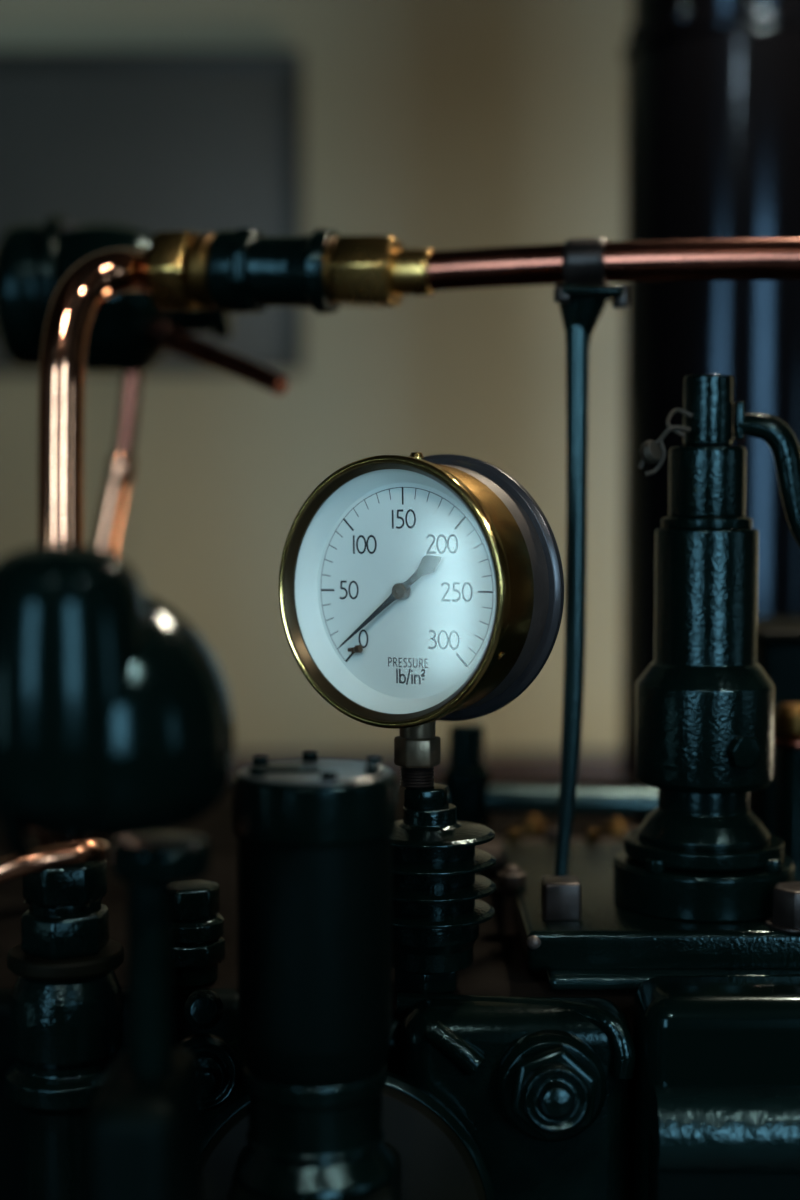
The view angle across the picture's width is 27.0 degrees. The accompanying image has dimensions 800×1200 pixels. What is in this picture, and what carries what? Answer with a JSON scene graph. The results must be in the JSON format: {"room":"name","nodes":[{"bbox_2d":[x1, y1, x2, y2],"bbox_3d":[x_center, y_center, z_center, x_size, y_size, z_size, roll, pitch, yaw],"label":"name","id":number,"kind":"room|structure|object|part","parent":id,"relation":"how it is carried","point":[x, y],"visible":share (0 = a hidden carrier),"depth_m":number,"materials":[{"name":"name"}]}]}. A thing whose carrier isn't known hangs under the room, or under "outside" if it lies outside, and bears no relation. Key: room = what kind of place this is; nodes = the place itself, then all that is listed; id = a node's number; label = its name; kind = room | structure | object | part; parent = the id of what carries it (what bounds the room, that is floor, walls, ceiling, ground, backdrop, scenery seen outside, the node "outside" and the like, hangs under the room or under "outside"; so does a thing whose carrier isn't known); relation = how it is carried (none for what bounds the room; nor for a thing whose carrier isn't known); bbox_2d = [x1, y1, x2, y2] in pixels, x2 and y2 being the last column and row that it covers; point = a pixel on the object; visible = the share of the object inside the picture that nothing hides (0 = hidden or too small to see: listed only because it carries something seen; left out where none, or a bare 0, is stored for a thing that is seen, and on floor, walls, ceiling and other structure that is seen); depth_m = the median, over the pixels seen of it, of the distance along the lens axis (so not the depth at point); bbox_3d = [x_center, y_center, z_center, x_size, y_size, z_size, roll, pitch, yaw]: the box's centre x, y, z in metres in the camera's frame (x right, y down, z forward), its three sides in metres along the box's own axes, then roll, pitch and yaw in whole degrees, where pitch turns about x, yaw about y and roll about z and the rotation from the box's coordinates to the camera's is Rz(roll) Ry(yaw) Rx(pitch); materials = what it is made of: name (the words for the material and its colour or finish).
{"room":"engine room","nodes":[
{"label":"engine room","id":0,"kind":"room"},
{"bbox_2d":[0,839,109,883],"bbox_3d":[-0.220,0.661,0.843,0.163,1.088,0.047,-1,3,-18],"label":"tube","id":1,"kind":"object","parent":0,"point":[57,856],"visible":0.93,"depth_m":0.81,"materials":[{"name":"orange metal"}]},
{"bbox_2d":[0,0,631,751],"bbox_3d":[0.100,-0.664,3.029,6.840,3.500,0.120,0,3,0],"label":"wall","id":2,"kind":"structure","parent":0,"point":[437,125],"depth_m":2.98,"materials":[{"name":"beige paint"}]},
{"bbox_2d":[0,50,303,372],"bbox_3d":[-0.489,-0.685,2.951,0.635,0.561,0.031,0,3,0],"label":"window","id":3,"kind":"structure","parent":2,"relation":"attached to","point":[151,141],"depth_m":2.94,"materials":[{"name":"grey"}]},
{"bbox_2d":[230,752,619,778],"bbox_3d":[0.100,0.682,3.026,6.600,0.812,0.030,0,3,0],"label":"trim","id":4,"kind":"structure","parent":2,"relation":"attached to","point":[501,765],"depth_m":2.99,"materials":[{"name":"brown wood"}]},
{"bbox_3d":[0.100,1.304,-0.030,6.840,0.100,6.440,0,3,0],"label":"floor","id":5,"kind":"structure","parent":0,"visible":0},
{"bbox_2d":[0,544,234,1199],"bbox_3d":[-0.123,0.594,0.723,0.108,1.236,0.121,0,3,0],"label":"tank","id":6,"kind":"object","parent":5,"relation":"on","point":[117,716],"visible":1,"depth_m":0.66,"materials":[{"name":"black metal"}]},
{"bbox_2d":[0,779,799,1199],"bbox_3d":[0.100,0.688,1.278,1.440,0.988,0.962,0,3,0],"label":"bed","id":7,"kind":"object","parent":5,"relation":"on","point":[702,1102],"visible":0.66,"depth_m":0.91,"materials":[{"name":"metal"}]},
{"bbox_2d":[5,860,123,1199],"bbox_3d":[-0.180,0.243,0.899,0.066,0.210,0.066,0,3,0],"label":"pipe fitting","id":8,"kind":"object","parent":7,"relation":"on","point":[66,1028],"visible":0.91,"depth_m":0.88,"materials":[{"name":"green metal"}]},
{"bbox_2d":[38,247,149,847],"bbox_3d":[-0.205,-0.020,1.181,0.042,0.464,0.116,3,4,40],"label":"copper bend","id":9,"kind":"object","parent":7,"relation":"on","point":[75,303],"visible":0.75,"depth_m":1.14,"materials":[{"name":"orange metal"}]},
{"bbox_2d":[145,228,434,313],"bbox_3d":[-0.075,-0.231,1.166,0.203,0.063,0.062,1,3,16],"label":"pipe union","id":10,"kind":"object","parent":9,"relation":"attached to","point":[241,270],"visible":0.97,"depth_m":1.15,"materials":[{"name":"gold metal"}]},
{"bbox_2d":[92,372,142,553],"bbox_3d":[-0.245,-0.006,1.422,0.059,0.412,0.024,0,3,0],"label":"tube","id":11,"kind":"object","parent":7,"relation":"on","point":[120,473],"visible":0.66,"depth_m":1.41,"materials":[{"name":"orange metal"}]},
{"bbox_2d":[0,214,153,367],"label":"valve","id":12,"kind":"object","parent":11,"relation":"attached to","point":[35,258],"depth_m":1.35,"materials":[{"name":"black metal"}]},
{"bbox_2d":[86,292,288,394],"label":"valve","id":13,"kind":"object","parent":11,"relation":"attached to","point":[133,332],"depth_m":1.36,"materials":[{"name":"black metal"}]},
{"bbox_3d":[-0.151,-0.196,1.329,0.159,0.071,0.026,3,4,42],"label":"handle","id":14,"kind":"part","parent":13,"relation":"part of","materials":[{"name":"orange metal"}]},
{"bbox_2d":[171,879,224,985],"bbox_3d":[-0.123,0.194,0.977,0.041,0.056,0.039,0,3,0],"label":"nut","id":15,"kind":"object","parent":7,"relation":"on","point":[198,944],"visible":0.68,"depth_m":0.96,"materials":[{"name":"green metal"}]},
{"bbox_2d":[184,988,223,1029],"bbox_3d":[-0.108,0.226,0.917,0.022,0.022,0.017,0,3,0],"label":"plug","id":16,"kind":"object","parent":7,"relation":"attached to","point":[203,1008],"visible":1,"depth_m":0.91,"materials":[{"name":"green metal"}]},
{"bbox_2d":[174,1033,239,1111],"bbox_3d":[-0.107,0.259,0.904,0.041,0.041,0.025,0,3,-9],"label":"plug","id":17,"kind":"object","parent":7,"relation":"attached to","point":[217,1061],"visible":0.62,"depth_m":0.91,"materials":[{"name":"black metal"}]},
{"bbox_2d":[232,751,396,1199],"bbox_3d":[-0.041,0.178,0.811,0.080,0.202,0.080,0,3,0],"label":"cylinder","id":18,"kind":"object","parent":7,"relation":"on","point":[314,835],"visible":1,"depth_m":0.78,"materials":[{"name":"black metal"}]},
{"bbox_3d":[-0.041,0.170,0.810,0.075,0.115,0.075,0,3,0],"label":"pot","id":19,"kind":"part","parent":18,"relation":"part of","materials":[{"name":"black metal"}]},
{"bbox_3d":[-0.041,0.098,0.806,0.080,0.030,0.080,0,3,0],"label":"lid","id":20,"kind":"part","parent":18,"relation":"part of","materials":[{"name":"black metal"}]},
{"bbox_3d":[-0.041,0.083,0.806,0.073,0.002,0.073,3,4,42],"label":"lid plate","id":21,"kind":"part","parent":18,"relation":"part of","materials":[{"name":"grey paint"}]},
{"bbox_2d":[201,1070,494,1199],"bbox_3d":[-0.034,0.337,0.890,0.173,0.173,0.034,0,3,0],"label":"round cover","id":22,"kind":"object","parent":7,"relation":"attached to","point":[441,1159],"visible":0.51,"depth_m":0.89,"materials":[{"name":"black metal"}]},
{"bbox_2d":[392,783,495,993],"bbox_3d":[0.017,0.166,0.962,0.076,0.118,0.076,0,3,0],"label":"fitting","id":23,"kind":"object","parent":7,"relation":"on","point":[438,911],"visible":0.86,"depth_m":0.94,"materials":[{"name":"black metal"}]},
{"bbox_2d":[279,452,563,788],"bbox_3d":[0.010,0.011,0.954,0.156,0.191,0.066,2,4,34],"label":"pressure gauge","id":24,"kind":"object","parent":23,"relation":"on","point":[416,591],"visible":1,"depth_m":0.94,"materials":[{"name":"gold metal"}]},
{"bbox_3d":[0.010,0.072,0.957,0.021,0.015,0.021,2,4,34],"label":"stem","id":25,"kind":"part","parent":24,"relation":"part of","materials":[{"name":"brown metal"}]},
{"bbox_2d":[496,864,525,934],"bbox_3d":[0.073,0.196,1.092,0.019,0.045,0.020,2,4,36],"label":"fitting","id":26,"kind":"object","parent":7,"relation":"on","point":[511,877],"visible":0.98,"depth_m":1.09,"materials":[{"name":"brown metal"}]},
{"bbox_3d":[0.073,0.203,1.093,0.012,0.030,0.012,0,3,0],"label":"stem","id":27,"kind":"part","parent":26,"relation":"part of","materials":[{"name":"metal"}]},
{"bbox_2d":[517,815,548,837],"bbox_3d":[0.107,0.188,1.332,0.027,0.034,0.026,0,3,0],"label":"brass fitting","id":28,"kind":"object","parent":7,"relation":"on","point":[532,826],"visible":0.47,"depth_m":1.32,"materials":[{"name":"metal"}]},
{"bbox_2d":[441,722,657,827],"bbox_3d":[0.128,0.152,1.310,0.200,0.109,0.040,0,3,0],"label":"tube","id":29,"kind":"object","parent":7,"relation":"on","point":[467,777],"visible":0.61,"depth_m":1.30,"materials":[{"name":"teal metal"}]},
{"bbox_3d":[0.052,0.151,1.310,0.037,0.108,0.037,0,3,0],"label":"tube post","id":30,"kind":"part","parent":29,"relation":"part of","materials":[{"name":"black metal"}]},
{"bbox_2d":[496,1030,606,1141],"bbox_3d":[0.082,0.264,0.887,0.060,0.060,0.046,0,3,0],"label":"nut","id":31,"kind":"object","parent":7,"relation":"attached to","point":[551,1086],"visible":1,"depth_m":0.88,"materials":[{"name":"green metal"}]},
{"bbox_2d":[475,827,637,875],"bbox_3d":[0.107,0.194,1.234,0.154,0.034,0.127,0,3,0],"label":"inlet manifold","id":32,"kind":"object","parent":7,"relation":"on","point":[513,835],"visible":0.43,"depth_m":1.27,"materials":[{"name":"metal"}]},
{"bbox_2d":[602,817,631,839],"bbox_3d":[0.173,0.190,1.332,0.027,0.032,0.024,0,3,0],"label":"brass fitting","id":33,"kind":"object","parent":7,"relation":"on","point":[615,827],"visible":0.53,"depth_m":1.32,"materials":[{"name":"metal"}]},
{"bbox_2d":[500,843,799,990],"bbox_3d":[0.337,0.190,1.098,0.526,0.055,0.287,0,3,0],"label":"cover plate","id":34,"kind":"object","parent":7,"relation":"on","point":[571,928],"visible":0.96,"depth_m":0.97,"materials":[{"name":"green metal"}]},
{"bbox_2d":[554,237,629,875],"bbox_3d":[0.123,-0.028,1.105,0.050,0.425,0.065,0,3,0],"label":"support rod","id":35,"kind":"object","parent":34,"relation":"on","point":[585,294],"visible":0.94,"depth_m":1.08,"materials":[{"name":"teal metal"}]},
{"bbox_3d":[0.112,-0.005,1.091,0.021,0.380,0.016,0,3,0],"label":"rod","id":36,"kind":"part","parent":35,"relation":"part of","materials":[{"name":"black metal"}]},
{"bbox_2d":[428,238,799,290],"bbox_3d":[0.179,-0.218,1.089,0.380,0.036,0.030,1,3,18],"label":"copper pipe","id":37,"kind":"object","parent":35,"relation":"attached to","point":[725,259],"visible":0.92,"depth_m":1.09,"materials":[{"name":"orange metal"}]},
{"bbox_2d":[613,374,799,922],"bbox_3d":[0.203,0.025,1.033,0.138,0.326,0.111,0,3,0],"label":"valve","id":38,"kind":"object","parent":34,"relation":"on","point":[705,727],"visible":1,"depth_m":1.00,"materials":[{"name":"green metal"}]},
{"bbox_3d":[0.239,-0.061,1.024,0.065,0.109,0.018,0,3,0],"label":"lever","id":39,"kind":"part","parent":38,"relation":"part of","materials":[{"name":"black metal"}]},
{"bbox_2d":[765,916,799,933],"bbox_3d":[0.234,0.191,0.983,0.038,0.002,0.038,0,3,0],"label":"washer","id":40,"kind":"object","parent":34,"relation":"in","point":[774,924],"depth_m":0.97,"materials":[{"name":"metal"}]},
{"bbox_2d":[775,703,799,854],"bbox_3d":[0.281,0.144,1.190,0.034,0.139,0.034,0,3,0],"label":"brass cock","id":41,"kind":"object","parent":34,"relation":"on","point":[787,715],"visible":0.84,"depth_m":1.18,"materials":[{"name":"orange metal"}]},
{"bbox_3d":[0.281,0.158,1.190,0.021,0.109,0.021,0,3,0],"label":"stem","id":42,"kind":"part","parent":41,"relation":"part of","materials":[{"name":"black metal"}]},
{"bbox_2d":[751,617,799,834],"bbox_3d":[0.324,0.112,1.333,0.112,0.186,0.170,0,3,0],"label":"box","id":43,"kind":"object","parent":7,"relation":"on","point":[778,652],"visible":0.34,"depth_m":1.26,"materials":[{"name":"black metal"}]},
{"bbox_3d":[0.324,0.022,1.328,0.112,0.008,0.170,0,3,0],"label":"box lid","id":44,"kind":"part","parent":43,"relation":"part of","materials":[{"name":"black ceramic"}]},
{"bbox_2d":[620,0,799,778],"bbox_3d":[0.383,-0.477,1.877,0.264,3.250,0.264,0,3,0],"label":"standpipe","id":45,"kind":"object","parent":5,"relation":"on","point":[712,136],"visible":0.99,"depth_m":1.77,"materials":[{"name":"black metal"}]}
]}

